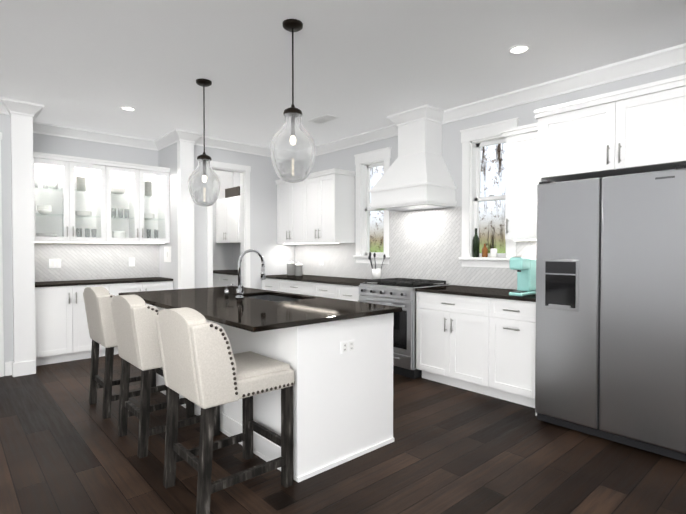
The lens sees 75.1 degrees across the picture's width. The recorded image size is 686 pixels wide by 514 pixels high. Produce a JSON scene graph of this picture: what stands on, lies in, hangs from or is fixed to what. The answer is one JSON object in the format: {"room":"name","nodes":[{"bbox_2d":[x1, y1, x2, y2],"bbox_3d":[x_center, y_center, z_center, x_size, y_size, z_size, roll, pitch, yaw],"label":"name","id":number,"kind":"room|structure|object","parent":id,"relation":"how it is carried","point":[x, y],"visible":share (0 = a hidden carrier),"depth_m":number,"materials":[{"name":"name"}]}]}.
{"room":"kitchen","nodes":[
{"label":"kitchen","id":0,"kind":"room"},
{"bbox_2d":[10,113,35,376],"bbox_3d":[-3.328,-0.177,4.634,0.195,2.800,0.115,-1,1,-42],"label":"column","id":1,"kind":"structure","parent":0,"point":[23,263],"depth_m":4.61,"materials":[{"name":"white paint"}]},
{"bbox_2d":[33,133,157,281],"bbox_3d":[-3.257,-0.197,5.760,1.650,2.800,0.150,-1,1,-42],"label":"wall","id":2,"kind":"structure","parent":0,"point":[50,144],"depth_m":5.71,"materials":[{"name":"white paint"}]},
{"bbox_2d":[34,243,158,281],"bbox_3d":[-3.162,0.050,5.762,1.546,0.474,0.016,-1,1,-42],"label":"tile backsplash","id":3,"kind":"structure","parent":2,"relation":"attached to","point":[85,261],"depth_m":5.73,"materials":[{"name":"white tile"}]},
{"bbox_2d":[49,259,60,267],"bbox_3d":[-3.506,0.079,5.438,0.128,0.115,0.008,-1,1,-42],"label":"outlet","id":4,"kind":"object","parent":3,"relation":"attached to","point":[54,263],"visible":1,"depth_m":5.44,"materials":[{"name":"white paint"}]},
{"bbox_2d":[129,258,134,265],"bbox_3d":[-2.849,0.069,6.024,0.075,0.115,0.008,-1,1,-42],"label":"outlet","id":5,"kind":"object","parent":3,"relation":"attached to","point":[131,261],"visible":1,"depth_m":6.02,"materials":[{"name":"white paint"}]},
{"bbox_2d":[33,152,169,243],"bbox_3d":[-3.016,-0.673,5.586,1.546,1.002,0.454,-1,1,-42],"label":"upper cabinet","id":6,"kind":"object","parent":2,"relation":"attached to","point":[66,200],"visible":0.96,"depth_m":5.58,"materials":[{"name":"white paint"}]},
{"bbox_2d":[37,205,50,214],"bbox_3d":[-3.499,-0.549,5.228,0.134,0.104,0.134,0,1,3],"label":"plate","id":7,"kind":"object","parent":6,"relation":"in","point":[41,210],"depth_m":5.18,"materials":[{"name":"white ceramic"}]},
{"bbox_2d":[35,174,57,188],"bbox_3d":[-3.467,-0.886,5.217,0.260,0.160,0.143,-1,1,-42],"label":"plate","id":8,"kind":"object","parent":6,"relation":"in","point":[51,179],"depth_m":5.21,"materials":[{"name":"white ceramic"}]},
{"bbox_2d":[37,233,56,236],"bbox_3d":[-3.484,-0.239,5.247,0.210,0.083,0.200,0,1,12],"label":"plate","id":9,"kind":"object","parent":6,"relation":"in","point":[40,234],"depth_m":5.18,"materials":[{"name":"white ceramic"}]},
{"bbox_2d":[76,174,85,190],"bbox_3d":[-3.210,-0.913,5.480,0.093,0.205,0.093,0,1,3],"label":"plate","id":10,"kind":"object","parent":6,"relation":"in","point":[80,185],"depth_m":5.44,"materials":[{"name":"white ceramic"}]},
{"bbox_2d":[75,211,91,216],"bbox_3d":[-3.195,-0.532,5.500,0.171,0.061,0.171,-1,1,-42],"label":"plate","id":11,"kind":"object","parent":6,"relation":"in","point":[89,213],"depth_m":5.44,"materials":[{"name":"white ceramic"}]},
{"bbox_2d":[77,228,96,236],"bbox_3d":[-3.205,-0.277,5.515,0.300,0.150,0.084,-1,1,-42],"label":"glasses","id":12,"kind":"object","parent":6,"relation":"in","point":[92,230],"depth_m":5.52,"materials":[{"name":"clear glass"}]},
{"bbox_2d":[111,187,125,193],"bbox_3d":[-2.907,-0.852,5.751,0.190,0.072,0.190,-1,1,-42],"label":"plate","id":13,"kind":"object","parent":6,"relation":"in","point":[114,189],"depth_m":5.68,"materials":[{"name":"white ceramic"}]},
{"bbox_2d":[112,231,125,237],"bbox_3d":[-2.892,-0.269,5.775,0.143,0.126,0.143,0,1,3],"label":"plate","id":14,"kind":"object","parent":6,"relation":"in","point":[121,233],"depth_m":5.71,"materials":[{"name":"white ceramic"}]},
{"bbox_2d":[111,208,128,217],"bbox_3d":[-2.917,-0.566,5.767,0.304,0.120,0.087,-1,1,-42],"label":"glasses","id":15,"kind":"object","parent":6,"relation":"in","point":[113,210],"depth_m":5.77,"materials":[{"name":"clear glass"}]},
{"bbox_2d":[145,179,151,195],"bbox_3d":[-2.618,-0.932,6.008,0.083,0.225,0.083,0,1,3],"label":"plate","id":16,"kind":"object","parent":6,"relation":"in","point":[148,184],"depth_m":5.97,"materials":[{"name":"white ceramic"}]},
{"bbox_2d":[144,213,154,218],"bbox_3d":[-2.641,-0.546,5.994,0.210,0.072,0.200,0,1,12],"label":"plate","id":17,"kind":"object","parent":6,"relation":"in","point":[150,216],"depth_m":5.93,"materials":[{"name":"white ceramic"}]},
{"bbox_2d":[146,229,157,237],"bbox_3d":[-2.618,-0.290,6.019,0.256,0.160,0.050,-1,1,-42],"label":"glasses","id":18,"kind":"object","parent":6,"relation":"in","point":[155,235],"depth_m":6.04,"materials":[{"name":"clear glass"}]},
{"bbox_2d":[0,114,295,375],"bbox_3d":[-3.628,-0.175,4.524,7.630,2.800,0.120,-1,1,-42],"label":"wall","id":19,"kind":"structure","parent":0,"point":[277,257],"depth_m":6.05,"materials":[{"name":"white paint"}]},
{"bbox_2d":[0,132,3,376],"bbox_3d":[-3.922,-0.016,4.262,1.080,2.490,0.164,-1,1,-42],"label":"door frame","id":20,"kind":"structure","parent":19,"relation":"attached to","point":[1,326],"depth_m":4.55,"materials":[{"name":"white paint"}]},
{"bbox_2d":[5,361,11,375],"bbox_3d":[-1.411,1.197,2.063,7.630,0.142,10.600,-1,1,-42],"label":"baseboard","id":21,"kind":"structure","parent":19,"relation":"attached to","point":[8,368],"depth_m":4.61,"materials":[{"name":"white paint"}]},
{"bbox_2d":[206,161,250,287],"bbox_3d":[-1.635,-0.056,6.303,0.670,2.500,0.164,-1,1,-42],"label":"door frame","id":22,"kind":"structure","parent":19,"relation":"attached to","point":[244,171],"depth_m":6.41,"materials":[{"name":"white paint"}]},
{"bbox_2d":[158,144,173,289],"bbox_3d":[-2.808,-0.212,6.616,0.120,2.800,1.910,-1,1,-42],"label":"wall","id":23,"kind":"structure","parent":0,"point":[165,155],"depth_m":5.96,"materials":[{"name":"white paint"}]},
{"bbox_2d":[164,246,170,261],"bbox_3d":[-2.368,-0.036,6.027,0.008,0.210,0.240,-1,1,-42],"label":"light switch","id":24,"kind":"object","parent":23,"relation":"attached to","point":[167,254],"visible":0.98,"depth_m":6.02,"materials":[{"name":"white paint"}]},
{"bbox_2d":[177,141,194,288],"bbox_3d":[-2.026,-0.197,5.796,0.195,2.800,0.115,-1,1,-42],"label":"column","id":25,"kind":"structure","parent":0,"point":[185,211],"depth_m":5.74,"materials":[{"name":"white paint"}]},
{"bbox_2d":[212,170,233,269],"bbox_3d":[-2.779,-0.236,8.002,2.010,2.800,0.120,-1,1,-42],"label":"wall","id":26,"kind":"structure","parent":0,"point":[222,256],"depth_m":8.37,"materials":[{"name":"white paint"}]},
{"bbox_2d":[216,197,231,242],"bbox_3d":[-1.947,-0.657,8.096,0.350,0.800,0.833,-1,1,-42],"label":"upper cabinet","id":27,"kind":"object","parent":26,"relation":"attached to","point":[227,220],"depth_m":8.04,"materials":[{"name":"white paint"}]},
{"bbox_2d":[0,354,685,513],"bbox_3d":[-1.406,1.293,2.337,8.200,0.060,11.000,-1,1,-42],"label":"floor","id":28,"kind":"structure","parent":0,"point":[65,448],"depth_m":2.68,"materials":[{"name":"brown wood"}]},
{"bbox_2d":[35,284,114,365],"bbox_3d":[-3.260,0.768,5.350,0.833,0.884,0.518,-1,1,-42],"label":"base cabinet","id":29,"kind":"object","parent":28,"relation":"on","point":[61,330],"depth_m":5.08,"materials":[{"name":"white paint"}]},
{"bbox_2d":[35,277,172,286],"bbox_3d":[-2.983,0.306,5.566,1.546,0.029,0.513,-1,1,-42],"label":"countertop","id":30,"kind":"structure","parent":29,"relation":"on","point":[92,282],"depth_m":5.38,"materials":[{"name":"stone"}]},
{"bbox_2d":[83,287,167,418],"bbox_3d":[-1.802,0.738,3.763,0.599,1.000,0.510,-1,1,-42],"label":"stool","id":31,"kind":"object","parent":28,"relation":"on","point":[99,314],"visible":0.52,"depth_m":3.49,"materials":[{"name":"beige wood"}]},
{"bbox_2d":[115,281,172,353],"bbox_3d":[-2.728,0.760,5.825,0.832,0.884,0.518,-1,1,-42],"label":"base cabinet","id":32,"kind":"object","parent":28,"relation":"on","point":[162,285],"depth_m":5.64,"materials":[{"name":"white paint"}]},
{"bbox_2d":[111,295,219,457],"bbox_3d":[-1.233,0.749,3.119,0.599,1.000,0.510,-1,1,-42],"label":"stool","id":33,"kind":"object","parent":28,"relation":"on","point":[135,325],"visible":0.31,"depth_m":2.84,"materials":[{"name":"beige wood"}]},
{"bbox_2d":[213,273,216,286],"bbox_3d":[-2.098,0.720,8.088,0.618,0.884,0.679,-1,1,-42],"label":"base cabinet","id":34,"kind":"object","parent":28,"relation":"on","point":[214,274],"depth_m":7.77,"materials":[{"name":"white paint"}]},
{"bbox_2d":[155,307,294,513],"bbox_3d":[-0.644,0.761,2.451,0.599,1.000,0.510,-1,1,-42],"label":"stool","id":35,"kind":"object","parent":28,"relation":"on","point":[206,369],"visible":1,"depth_m":2.28,"materials":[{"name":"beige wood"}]},
{"bbox_2d":[217,274,232,286],"bbox_3d":[-1.706,0.728,7.648,0.618,0.884,0.739,-1,1,-42],"label":"base cabinet","id":36,"kind":"object","parent":28,"relation":"on","point":[221,280],"depth_m":7.51,"materials":[{"name":"white paint"}]},
{"bbox_2d":[233,275,237,285],"bbox_3d":[-1.304,0.736,7.198,0.618,0.884,0.706,-1,1,-42],"label":"base cabinet","id":37,"kind":"object","parent":28,"relation":"on","point":[235,277],"depth_m":7.21,"materials":[{"name":"white paint"}]},
{"bbox_2d":[213,270,237,274],"bbox_3d":[-1.704,0.271,7.623,0.638,0.029,1.886,-1,1,-42],"label":"countertop","id":38,"kind":"structure","parent":37,"relation":"on","point":[231,272],"depth_m":7.67,"materials":[{"name":"stone"}]},
{"bbox_2d":[262,278,277,290],"bbox_3d":[-0.803,0.746,6.637,0.618,0.884,0.510,-1,1,-42],"label":"base cabinet","id":39,"kind":"object","parent":28,"relation":"on","point":[270,284],"depth_m":6.45,"materials":[{"name":"white paint"}]},
{"bbox_2d":[156,295,393,482],"bbox_3d":[-0.679,0.798,3.612,0.858,0.885,2.252,-1,1,-42],"label":"kitchen island","id":40,"kind":"object","parent":28,"relation":"on","point":[343,398],"visible":0.46,"depth_m":2.74,"materials":[{"name":"white paint"}]},
{"bbox_2d":[119,286,401,331],"bbox_3d":[-0.800,0.342,3.485,1.135,0.029,2.330,-1,1,-42],"label":"island countertop","id":41,"kind":"structure","parent":40,"relation":"on","point":[215,304],"depth_m":2.98,"materials":[{"name":"stone"}]},
{"bbox_2d":[225,249,265,298],"bbox_3d":[-0.798,0.128,3.667,0.268,0.390,0.307,-1,1,-42],"label":"faucet","id":42,"kind":"object","parent":41,"relation":"on","point":[239,291],"visible":1,"depth_m":3.55,"materials":[{"name":"silver metal"}]},
{"bbox_2d":[278,279,309,294],"bbox_3d":[-0.387,0.754,6.171,0.618,0.884,0.860,-1,1,-42],"label":"base cabinet","id":43,"kind":"object","parent":28,"relation":"on","point":[288,286],"depth_m":6.00,"materials":[{"name":"white paint"}]},
{"bbox_2d":[266,274,369,285],"bbox_3d":[-0.277,0.298,6.009,0.618,0.029,2.136,-1,1,-42],"label":"countertop","id":44,"kind":"structure","parent":43,"relation":"on","point":[335,280],"depth_m":5.84,"materials":[{"name":"stone"}]},
{"bbox_2d":[287,261,291,274],"bbox_3d":[-0.776,0.162,6.688,0.127,0.218,0.127,1,1,39],"label":"canister","id":45,"kind":"object","parent":44,"relation":"on","point":[289,265],"depth_m":6.63,"materials":[{"name":"white ceramic"}]},
{"bbox_2d":[292,262,302,275],"bbox_3d":[-0.654,0.174,6.582,0.115,0.198,0.115,1,1,39],"label":"canister","id":46,"kind":"object","parent":44,"relation":"on","point":[293,268],"depth_m":6.54,"materials":[{"name":"white ceramic"}]},
{"bbox_2d":[368,252,385,278],"bbox_3d":[0.400,0.113,5.497,0.170,0.357,0.200,-1,1,-42],"label":"utensil crock","id":47,"kind":"object","parent":44,"relation":"on","point":[376,273],"visible":0.79,"depth_m":5.46,"materials":[{"name":"white ceramic"}]},
{"bbox_2d":[310,282,329,297],"bbox_3d":[-0.015,0.761,5.754,0.618,0.884,0.495,-1,1,-42],"label":"base cabinet","id":48,"kind":"object","parent":28,"relation":"on","point":[316,289],"depth_m":5.60,"materials":[{"name":"white paint"}]},
{"bbox_2d":[330,284,358,301],"bbox_3d":[0.280,0.767,5.424,0.618,0.884,0.509,-1,1,-42],"label":"base cabinet","id":49,"kind":"object","parent":28,"relation":"on","point":[341,292],"depth_m":5.25,"materials":[{"name":"white paint"}]},
{"bbox_2d":[358,278,449,378],"bbox_3d":[0.644,0.737,4.895,0.722,0.962,0.752,-1,1,-42],"label":"range","id":50,"kind":"object","parent":28,"relation":"on","point":[399,292],"visible":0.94,"depth_m":4.54,"materials":[{"name":"silver metal"}]},
{"bbox_2d":[416,291,535,407],"bbox_3d":[1.357,0.788,4.190,0.654,0.885,1.238,-1,1,-42],"label":"base cabinet","id":51,"kind":"object","parent":28,"relation":"on","point":[484,345],"visible":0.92,"depth_m":3.95,"materials":[{"name":"white paint"}]},
{"bbox_2d":[415,285,535,301],"bbox_3d":[1.355,0.330,4.181,0.618,0.029,1.238,-1,1,-42],"label":"countertop","id":52,"kind":"structure","parent":51,"relation":"on","point":[496,293],"depth_m":4.10,"materials":[{"name":"stone"}]},
{"bbox_2d":[509,256,535,295],"bbox_3d":[1.540,0.158,3.800,0.310,0.327,0.116,-1,1,-42],"label":"coffee maker","id":53,"kind":"object","parent":52,"relation":"on","point":[524,267],"visible":0.94,"depth_m":3.76,"materials":[{"name":"teal plastic"}]},
{"bbox_2d":[534,74,685,415],"bbox_3d":[2.105,0.061,3.280,0.734,2.370,1.093,-1,1,-42],"label":"upper cabinet","id":54,"kind":"object","parent":28,"relation":"on","point":[636,129],"visible":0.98,"depth_m":3.05,"materials":[{"name":"white paint"}]},
{"bbox_2d":[535,166,685,461],"bbox_3d":[2.048,0.346,3.248,0.830,1.802,0.956,-1,1,-42],"label":"fridge","id":55,"kind":"object","parent":28,"relation":"on","point":[610,359],"visible":1,"depth_m":2.94,"materials":[{"name":"grey metal"}]},
{"bbox_2d":[0,0,685,151],"bbox_3d":[-1.406,-1.587,2.287,8.200,0.100,11.000,-1,1,-42],"label":"ceiling","id":56,"kind":"structure","parent":0,"point":[361,66],"depth_m":3.45,"materials":[{"name":"white paint"}]},
{"bbox_2d":[120,106,135,110],"bbox_3d":[-2.280,-1.573,4.738,0.156,0.008,0.156,-1,1,-42],"label":"recessed light","id":57,"kind":"object","parent":56,"relation":"in","point":[126,108],"visible":0.98,"depth_m":4.74,"materials":[{"name":"white paint"}]},
{"bbox_2d":[188,78,220,206],"bbox_3d":[-1.239,-1.008,3.988,0.279,1.112,0.279,-1,1,-42],"label":"pendant light","id":58,"kind":"object","parent":56,"relation":"hanging from","point":[204,158],"visible":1,"depth_m":3.95,"materials":[{"name":"clear glass"}]},
{"bbox_2d":[270,19,314,182],"bbox_3d":[-0.334,-1.022,2.973,0.300,1.049,0.300,-1,1,-42],"label":"pendant light","id":59,"kind":"object","parent":56,"relation":"hanging from","point":[292,112],"visible":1,"depth_m":2.92,"materials":[{"name":"clear glass"}]},
{"bbox_2d":[309,114,338,123],"bbox_3d":[-0.225,-1.577,5.124,0.180,0.014,0.340,-1,1,-42],"label":"ceiling vent","id":60,"kind":"object","parent":56,"relation":"in","point":[323,119],"visible":0.96,"depth_m":5.10,"materials":[{"name":"white metal"}]},
{"bbox_2d":[508,45,529,54],"bbox_3d":[1.317,-1.549,3.337,0.156,0.008,0.156,-1,1,-42],"label":"recessed light","id":61,"kind":"object","parent":56,"relation":"in","point":[518,49],"visible":1,"depth_m":3.34,"materials":[{"name":"white paint"}]},
{"bbox_2d":[233,64,685,289],"bbox_3d":[1.354,-0.180,4.776,0.140,2.800,11.000,-1,1,-42],"label":"wall","id":62,"kind":"structure","parent":0,"point":[343,159],"depth_m":4.78,"materials":[{"name":"white paint"}]},
{"bbox_2d":[232,196,239,242],"bbox_3d":[-1.471,-0.648,7.563,0.350,0.800,0.833,-1,1,-42],"label":"upper cabinet","id":63,"kind":"object","parent":62,"relation":"attached to","point":[235,200],"depth_m":7.73,"materials":[{"name":"white paint"}]},
{"bbox_2d":[225,186,239,197],"bbox_3d":[-1.881,-1.147,8.037,0.282,0.179,0.500,-1,1,-42],"label":"basket","id":64,"kind":"object","parent":63,"relation":"on","point":[232,192],"visible":0.44,"depth_m":7.91,"materials":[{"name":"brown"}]},
{"bbox_2d":[275,176,298,243],"bbox_3d":[-0.628,-0.664,6.618,0.350,0.925,0.733,-1,1,-42],"label":"upper cabinet","id":65,"kind":"object","parent":62,"relation":"attached to","point":[287,193],"depth_m":6.56,"materials":[{"name":"white paint"}]},
{"bbox_2d":[299,168,354,243],"bbox_3d":[-0.219,-0.656,6.160,0.350,0.925,0.734,-1,1,-42],"label":"upper cabinet","id":66,"kind":"object","parent":62,"relation":"attached to","point":[318,207],"depth_m":5.95,"materials":[{"name":"white paint"}]},
{"bbox_2d":[0,43,685,160],"bbox_3d":[-0.961,-1.464,1.513,7.630,0.118,9.250,-1,1,-42],"label":"crown molding","id":67,"kind":"structure","parent":62,"relation":"attached to","point":[673,56],"depth_m":4.71,"materials":[{"name":"white paint"}]},
{"bbox_2d":[353,147,390,263],"bbox_3d":[0.415,-0.637,5.779,0.195,1.440,0.640,-1,1,-42],"label":"window","id":68,"kind":"structure","parent":62,"relation":"in","point":[365,162],"depth_m":5.90,"materials":[{"name":"white paint"}]},
{"bbox_2d":[369,119,456,210],"bbox_3d":[0.761,-1.060,4.934,0.510,1.042,0.814,-1,1,-42],"label":"range hood","id":69,"kind":"object","parent":62,"relation":"attached to","point":[416,175],"visible":0.92,"depth_m":4.79,"materials":[{"name":"white paint"}]},
{"bbox_2d":[295,206,535,288],"bbox_3d":[0.629,-0.130,5.469,0.016,0.844,4.138,-1,1,-42],"label":"tile backsplash","id":70,"kind":"structure","parent":62,"relation":"attached to","point":[426,244],"depth_m":5.15,"materials":[{"name":"white tile"}]},
{"bbox_2d":[459,117,518,267],"bbox_3d":[1.507,-0.616,4.556,0.195,1.440,0.640,-1,1,-42],"label":"window","id":71,"kind":"structure","parent":62,"relation":"in","point":[474,140],"depth_m":4.67,"materials":[{"name":"white paint"}]},
{"bbox_2d":[500,122,537,240],"bbox_3d":[1.711,-0.640,3.970,0.386,0.992,0.475,-1,1,-42],"label":"upper cabinet","id":72,"kind":"object","parent":62,"relation":"attached to","point":[521,188],"visible":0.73,"depth_m":3.91,"materials":[{"name":"white paint"}]},
{"label":"outside","id":73,"kind":"structure","parent":0,"visible":0},
{"bbox_2d":[370,143,505,252],"bbox_3d":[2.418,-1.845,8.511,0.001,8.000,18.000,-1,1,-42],"label":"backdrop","id":74,"kind":"structure","parent":73,"point":[491,221],"depth_m":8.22,"materials":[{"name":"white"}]}
]}

